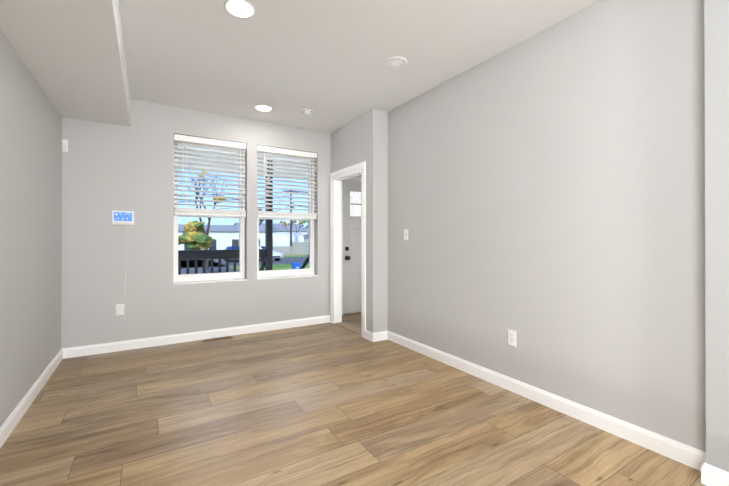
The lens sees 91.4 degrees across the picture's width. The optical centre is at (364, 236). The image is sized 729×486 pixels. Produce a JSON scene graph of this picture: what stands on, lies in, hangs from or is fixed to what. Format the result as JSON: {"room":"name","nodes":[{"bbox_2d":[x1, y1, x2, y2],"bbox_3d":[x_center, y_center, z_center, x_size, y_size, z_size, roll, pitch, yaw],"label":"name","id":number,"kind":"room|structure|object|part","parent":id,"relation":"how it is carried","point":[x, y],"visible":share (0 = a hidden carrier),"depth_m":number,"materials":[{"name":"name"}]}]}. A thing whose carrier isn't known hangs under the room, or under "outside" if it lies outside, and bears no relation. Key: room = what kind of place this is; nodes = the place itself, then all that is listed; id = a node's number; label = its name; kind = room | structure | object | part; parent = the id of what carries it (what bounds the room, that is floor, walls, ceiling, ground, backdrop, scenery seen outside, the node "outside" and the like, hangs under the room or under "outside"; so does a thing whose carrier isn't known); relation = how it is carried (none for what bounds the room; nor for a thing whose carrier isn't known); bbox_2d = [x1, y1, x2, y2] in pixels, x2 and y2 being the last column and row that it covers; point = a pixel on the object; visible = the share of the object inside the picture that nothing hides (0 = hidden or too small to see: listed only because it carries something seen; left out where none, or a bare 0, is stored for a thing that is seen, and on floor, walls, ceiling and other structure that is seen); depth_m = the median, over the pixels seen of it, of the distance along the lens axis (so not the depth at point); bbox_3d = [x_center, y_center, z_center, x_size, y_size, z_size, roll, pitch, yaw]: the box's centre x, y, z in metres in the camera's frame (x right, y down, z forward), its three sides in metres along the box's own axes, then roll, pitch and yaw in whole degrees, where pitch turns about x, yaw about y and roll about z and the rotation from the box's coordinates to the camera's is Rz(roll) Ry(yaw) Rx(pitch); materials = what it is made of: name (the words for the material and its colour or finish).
{"room":"empty living room","nodes":[
{"label":"empty living room","id":0,"kind":"room"},
{"bbox_2d":[0,30,61,426],"bbox_3d":[-1.011,-0.149,0.139,0.180,2.615,8.190,0,0,-31],"label":"wall","id":1,"kind":"structure","parent":0,"point":[30,217],"depth_m":2.43,"materials":[{"name":"grey paint"}]},
{"bbox_2d":[0,348,63,447],"bbox_3d":[-0.903,1.110,0.142,0.014,0.098,7.690,0,0,-31],"label":"baseboard","id":2,"kind":"structure","parent":1,"relation":"attached to","point":[13,419],"depth_m":2.40,"materials":[{"name":"white paint"}]},
{"bbox_2d":[0,0,130,126],"bbox_3d":[-0.673,-1.311,0.292,0.552,0.290,7.690,0,0,-31],"label":"ceiling","id":3,"kind":"structure","parent":0,"point":[71,54],"depth_m":2.24,"materials":[{"name":"white paint"}]},
{"bbox_2d":[61,99,329,348],"bbox_3d":[-1.721,-0.133,4.330,2.987,2.615,0.300,0,0,-31],"label":"wall","id":4,"kind":"structure","parent":0,"point":[107,169],"depth_m":3.81,"materials":[{"name":"grey paint"}]},
{"bbox_2d":[62,139,67,151],"bbox_3d":[-2.888,-0.879,3.426,0.044,0.120,0.030,0,0,-31],"label":"detector","id":5,"kind":"object","parent":4,"relation":"attached to","point":[64,145],"visible":1,"depth_m":3.42,"materials":[{"name":"white plastic"}]},
{"bbox_2d":[116,304,123,315],"bbox_3d":[-2.516,0.749,3.661,0.074,0.119,0.011,0,0,-31],"label":"outlet","id":6,"kind":"object","parent":4,"relation":"attached to","point":[119,307],"depth_m":3.65,"materials":[{"name":"white plastic"}]},
{"bbox_2d":[111,211,133,318],"bbox_3d":[-2.490,0.295,3.662,0.196,1.126,0.038,0,0,-31],"label":"panel","id":7,"kind":"object","parent":4,"relation":"attached to","point":[126,218],"visible":1,"depth_m":3.66,"materials":[{"name":"white plastic"}]},
{"bbox_3d":[-2.494,0.366,3.657,0.073,0.984,0.033,0,0,-31],"label":"cord","id":8,"kind":"part","parent":7,"relation":"part of","materials":[{"name":"white plastic"}]},
{"bbox_2d":[64,315,329,358],"bbox_3d":[-1.678,1.125,4.168,2.837,0.098,0.014,0,0,-31],"label":"baseboard","id":9,"kind":"structure","parent":4,"relation":"attached to","point":[71,352],"depth_m":3.96,"materials":[{"name":"white paint"}]},
{"bbox_2d":[173,141,244,281],"bbox_3d":[-1.855,-0.315,4.266,0.790,1.661,0.102,0,0,-31],"label":"double-hung window","id":10,"kind":"structure","parent":4,"relation":"in","point":[240,274],"depth_m":4.23,"materials":[{"name":"white plastic"}]},
{"bbox_2d":[174,134,245,237],"bbox_3d":[-1.789,-0.565,4.158,0.778,1.157,0.082,0,0,-31],"label":"left window blind slats","id":11,"kind":"object","parent":4,"relation":"attached to","point":[240,213],"visible":0.96,"depth_m":4.14,"materials":[{"name":"white plastic"}]},
{"bbox_2d":[173,278,246,284],"bbox_3d":[-1.798,0.522,4.170,0.788,0.014,0.119,0,0,-31],"label":"window sill","id":12,"kind":"structure","parent":4,"relation":"attached to","point":[208,281],"depth_m":4.11,"materials":[{"name":"white paint"}]},
{"bbox_2d":[257,151,313,277],"bbox_3d":[-1.068,-0.314,4.748,0.813,1.661,0.102,0,0,-31],"label":"double-hung window","id":13,"kind":"structure","parent":4,"relation":"in","point":[287,272],"depth_m":4.78,"materials":[{"name":"white plastic"}]},
{"bbox_2d":[257,145,316,236],"bbox_3d":[-1.001,-0.563,4.641,0.801,1.157,0.082,0,0,-31],"label":"right window blind slats","id":14,"kind":"object","parent":4,"relation":"attached to","point":[274,214],"visible":0.9,"depth_m":4.62,"materials":[{"name":"white plastic"}]},
{"bbox_2d":[257,274,317,279],"bbox_3d":[-1.011,0.523,4.652,0.811,0.014,0.119,0,0,-31],"label":"window sill","id":15,"kind":"structure","parent":4,"relation":"attached to","point":[262,278],"depth_m":4.63,"materials":[{"name":"white paint"}]},
{"bbox_2d":[330,115,361,172],"bbox_3d":[-0.174,-0.132,4.551,0.120,2.615,0.940,0,0,-31],"label":"wall","id":16,"kind":"structure","parent":0,"point":[346,141],"depth_m":4.53,"materials":[{"name":"grey paint"}]},
{"bbox_2d":[333,170,361,335],"bbox_3d":[-0.174,0.189,4.548,0.122,1.972,0.766,0,0,-31],"label":"lining","id":17,"kind":"object","parent":16,"relation":"attached to","point":[337,249],"visible":0.56,"depth_m":4.84,"materials":[{"name":"white paint"}]},
{"bbox_2d":[335,322,360,334],"bbox_3d":[-0.157,1.171,4.555,0.140,0.009,0.726,0,0,-31],"label":"threshold","id":18,"kind":"object","parent":16,"relation":"attached to","point":[352,328],"depth_m":4.58,"materials":[{"name":"brown wood"}]},
{"bbox_2d":[330,161,365,337],"bbox_3d":[-0.233,0.148,4.512,0.018,2.053,0.928,0,0,-31],"label":"door frame","id":19,"kind":"structure","parent":16,"relation":"attached to","point":[351,169],"depth_m":4.16,"materials":[{"name":"white paint"}]},
{"bbox_2d":[0,313,705,485],"bbox_3d":[0.868,1.223,1.355,4.700,0.120,8.310,0,0,-31],"label":"floor","id":20,"kind":"structure","parent":0,"point":[327,404],"depth_m":2.19,"materials":[{"name":"brown wood"}]},
{"bbox_2d":[202,336,232,341],"bbox_3d":[-1.684,1.169,4.077,0.320,0.009,0.107,0,0,-31],"label":"floor vent","id":21,"kind":"object","parent":20,"relation":"in","point":[218,338],"visible":1,"depth_m":4.07,"materials":[{"name":"brown metal"}]},
{"bbox_2d":[119,0,599,132],"bbox_3d":[0.372,-1.523,0.992,3.465,0.140,8.190,0,0,-31],"label":"ceiling","id":22,"kind":"structure","parent":0,"point":[287,61],"depth_m":2.74,"materials":[{"name":"white paint"}]},
{"bbox_2d":[225,0,254,17],"bbox_3d":[-0.789,-1.444,2.250,0.182,0.007,0.182,0,0,-31],"label":"recessed light","id":23,"kind":"object","parent":22,"relation":"in","point":[242,8],"visible":1,"depth_m":2.24,"materials":[{"name":"white paint"}]},
{"bbox_2d":[255,105,271,110],"bbox_3d":[-1.127,-1.438,3.972,0.182,0.007,0.182,0,0,-31],"label":"recessed light","id":24,"kind":"object","parent":22,"relation":"in","point":[263,108],"visible":1,"depth_m":3.97,"materials":[{"name":"white paint"}]},
{"bbox_2d":[302,109,313,114],"bbox_3d":[-0.645,-1.422,4.056,0.132,0.038,0.132,0,0,-31],"label":"smoke detector","id":25,"kind":"object","parent":22,"relation":"attached to","point":[308,111],"visible":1,"depth_m":4.02,"materials":[{"name":"white plastic"}]},
{"bbox_2d":[385,56,406,67],"bbox_3d":[0.263,-1.441,2.936,0.182,0.008,0.182,0,0,-31],"label":"recessed light","id":26,"kind":"object","parent":22,"relation":"in","point":[396,61],"visible":1,"depth_m":2.92,"materials":[{"name":"white paint"}]},
{"bbox_2d":[362,109,387,332],"bbox_3d":[0.670,-0.133,4.428,1.433,2.615,0.150,0,0,-31],"label":"wall","id":27,"kind":"structure","parent":0,"point":[362,138],"depth_m":4.05,"materials":[{"name":"grey paint"}]},
{"bbox_2d":[388,0,728,471],"bbox_3d":[2.026,-0.144,1.302,0.315,2.615,6.600,0,0,-31],"label":"wall","id":28,"kind":"structure","parent":0,"point":[558,197],"depth_m":2.24,"materials":[{"name":"grey paint"}]},
{"bbox_2d":[404,229,407,239],"bbox_3d":[0.439,-0.025,3.794,0.023,0.115,0.074,0,0,-31],"label":"light switch","id":29,"kind":"object","parent":28,"relation":"attached to","point":[405,234],"visible":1,"depth_m":3.79,"materials":[{"name":"white plastic"}]},
{"bbox_2d":[508,329,516,346],"bbox_3d":[1.119,0.763,2.693,0.011,0.115,0.074,0,0,-31],"label":"outlet","id":30,"kind":"object","parent":28,"relation":"attached to","point":[512,337],"visible":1,"depth_m":2.69,"materials":[{"name":"white plastic"}]},
{"bbox_2d":[384,330,705,466],"bbox_3d":[0.972,1.120,2.903,0.035,0.098,2.760,0,0,-31],"label":"baseboard","id":31,"kind":"structure","parent":28,"relation":"attached to","point":[692,457],"depth_m":2.32,"materials":[{"name":"white paint"}]},
{"bbox_2d":[692,455,728,485],"bbox_3d":[2.612,1.109,0.046,0.034,0.098,3.854,0,0,-31],"label":"baseboard","id":32,"kind":"structure","parent":28,"relation":"attached to","point":[711,475],"depth_m":1.65,"materials":[{"name":"white paint"}]},
{"bbox_3d":[0.385,-0.130,5.122,1.433,2.615,1.390,0,0,-31],"label":"wall","id":33,"kind":"structure","parent":0,"visible":0},
{"bbox_2d":[342,176,360,314],"bbox_3d":[0.040,0.119,5.644,1.070,2.120,0.138,0,0,-31],"label":"door frame","id":34,"kind":"structure","parent":33,"relation":"attached to","point":[357,178],"depth_m":5.34,"materials":[{"name":"white paint"}]},
{"bbox_2d":[343,180,360,313],"bbox_3d":[0.071,0.154,5.593,0.910,2.022,0.125,0,0,-31],"label":"entry door","id":35,"kind":"structure","parent":33,"relation":"in","point":[351,246],"depth_m":5.46,"materials":[{"name":"paint"}]},
{"label":"outside","id":36,"kind":"structure","parent":0,"visible":0},
{"bbox_2d":[209,254,308,270],"bbox_3d":[-15.442,2.711,81.308,180.000,0.300,145.080,0,0,-31],"label":"grass","id":37,"kind":"structure","parent":36,"point":[284,266],"depth_m":28.47,"materials":[{"name":"green plant"}]},
{"bbox_2d":[183,220,204,273],"bbox_3d":[-9.589,0.710,19.988,1.125,3.247,1.844,0,0,-31],"label":"autumn tree","id":38,"kind":"object","parent":37,"relation":"on","point":[195,225],"depth_m":19.38,"materials":[{"name":"yellow plant"}]},
{"bbox_2d":[178,231,213,273],"bbox_3d":[-8.574,1.005,17.924,1.781,2.644,1.532,0,0,-31],"label":"shrub","id":39,"kind":"object","parent":37,"relation":"on","point":[192,242],"depth_m":17.56,"materials":[{"name":"green plant"}]},
{"bbox_2d":[186,171,231,269],"bbox_3d":[-10.360,-1.252,23.756,2.789,7.202,3.476,0,0,-31],"label":"bare tree","id":40,"kind":"object","parent":37,"relation":"on","point":[208,228],"depth_m":24.03,"materials":[{"name":"brown plant"}]},
{"bbox_2d":[178,224,264,249],"bbox_3d":[-19.222,0.433,46.801,11.100,4.000,8.600,0,0,-31],"label":"house","id":41,"kind":"structure","parent":37,"relation":"on","point":[227,239],"depth_m":43.65,"materials":[{"name":"white"}]},
{"bbox_2d":[234,223,307,234],"bbox_3d":[-18.698,-0.083,69.404,12.600,5.200,10.600,0,0,-31],"label":"roof","id":42,"kind":"structure","parent":41,"relation":"part of","point":[278,228],"depth_m":67.79,"materials":[{"name":"grey"}]},
{"bbox_2d":[181,257,308,274],"bbox_3d":[-10.322,2.377,34.654,100.000,0.020,50.000,0,0,-31],"label":"asphalt street","id":43,"kind":"structure","parent":37,"relation":"on","point":[288,260],"depth_m":31.58,"materials":[{"name":"grey asphalt"}]},
{"bbox_2d":[224,246,238,260],"bbox_3d":[-12.723,1.638,34.937,1.820,1.460,4.515,0,0,-26],"label":"car","id":44,"kind":"object","parent":43,"relation":"on","point":[232,247],"depth_m":34.43,"materials":[{"name":"blue metal"}]},
{"bbox_2d":[259,246,283,260],"bbox_3d":[-10.061,1.638,34.809,4.515,1.460,1.820,0,0,39],"label":"car","id":45,"kind":"object","parent":43,"relation":"on","point":[278,255],"depth_m":34.00,"materials":[{"name":"silver metal"}]},
{"bbox_2d":[273,246,292,254],"bbox_3d":[-11.852,1.807,46.561,4.844,1.250,0.125,0,0,-17],"label":"fence","id":46,"kind":"object","parent":37,"relation":"on","point":[284,251],"depth_m":46.93,"materials":[{"name":"white"}]},
{"bbox_2d":[259,255,308,270],"bbox_3d":[-1.719,1.266,7.158,0.910,2.037,1.531,0,0,-31],"label":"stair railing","id":47,"kind":"structure","parent":37,"relation":"on","point":[305,263],"depth_m":6.99,"materials":[{"name":"black metal"}]},
{"bbox_2d":[273,233,303,252],"bbox_3d":[-12.581,0.903,56.730,5.042,3.134,3.268,0,0,-31],"label":"shelter","id":48,"kind":"object","parent":37,"relation":"on","point":[280,239],"depth_m":55.33,"materials":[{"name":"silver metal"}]},
{"bbox_2d":[283,190,298,245],"bbox_3d":[-10.108,-2.060,48.874,2.200,9.000,0.440,0,0,-31],"label":"utility pole","id":49,"kind":"object","parent":37,"relation":"on","point":[291,220],"depth_m":48.78,"materials":[{"name":"wood"}]},
{"bbox_2d":[280,220,305,230],"bbox_3d":[-12.058,-0.436,60.675,4.978,5.851,3.003,0,0,-31],"label":"tree","id":50,"kind":"object","parent":37,"relation":"on","point":[293,222],"depth_m":59.71,"materials":[{"name":"yellow plant"}]},
{"bbox_2d":[291,262,301,268],"bbox_3d":[-4.529,2.031,23.663,0.570,0.630,0.570,0,0,-31],"label":"recycling bin","id":51,"kind":"object","parent":37,"relation":"on","point":[296,265],"visible":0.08,"depth_m":23.47,"materials":[{"name":"blue plastic"}]},
{"bbox_2d":[292,242,308,254],"bbox_3d":[-1.423,1.545,50.018,17.314,1.800,0.125,0,0,-19],"label":"fence","id":52,"kind":"object","parent":37,"relation":"on","point":[304,248],"depth_m":47.57,"materials":[{"name":"white"}]},
{"bbox_2d":[303,235,308,241],"bbox_3d":[-9.527,1.033,60.358,3.600,2.900,3.600,0,0,-31],"label":"shed","id":53,"kind":"object","parent":37,"relation":"on","point":[306,237],"depth_m":58.76,"materials":[{"name":"white"}]},
{"bbox_3d":[-1.560,1.744,5.604,5.800,1.070,1.465,0,0,-31],"label":"floor","id":54,"kind":"structure","parent":37,"relation":"on","visible":0},
{"bbox_2d":[178,160,272,274],"bbox_3d":[-2.970,-0.087,5.453,3.130,2.590,0.103,0,0,-31],"label":"porch railing","id":55,"kind":"object","parent":54,"relation":"on","point":[266,253],"depth_m":5.86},
{"bbox_2d":[178,145,307,182],"bbox_3d":[-1.638,-1.261,5.743,6.200,0.719,1.765,0,0,-31],"label":"porch roof","id":56,"kind":"structure","parent":55,"relation":"on","point":[207,167],"depth_m":5.84,"materials":[{"name":"white wood"}]},
{"bbox_3d":[-18.199,-2.048,52.128,2.200,9.000,0.440,0,0,-31],"label":"utility pole","id":57,"kind":"object","parent":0,"visible":0},
{"bbox_2d":[178,194,236,208],"bbox_3d":[-33.250,-4.933,47.611,33.372,2.998,0.545,0,0,-17],"label":"utility wires","id":58,"kind":"object","parent":57,"relation":"attached to","point":[205,194],"depth_m":50.61,"materials":[{"name":"plastic"}]},
{"bbox_2d":[238,190,288,210],"bbox_3d":[-14.153,-4.922,50.511,9.925,2.997,1.642,0,0,22],"label":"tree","id":59,"kind":"object","parent":57,"relation":"attached to","point":[274,198],"depth_m":49.63,"materials":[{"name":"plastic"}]}
]}

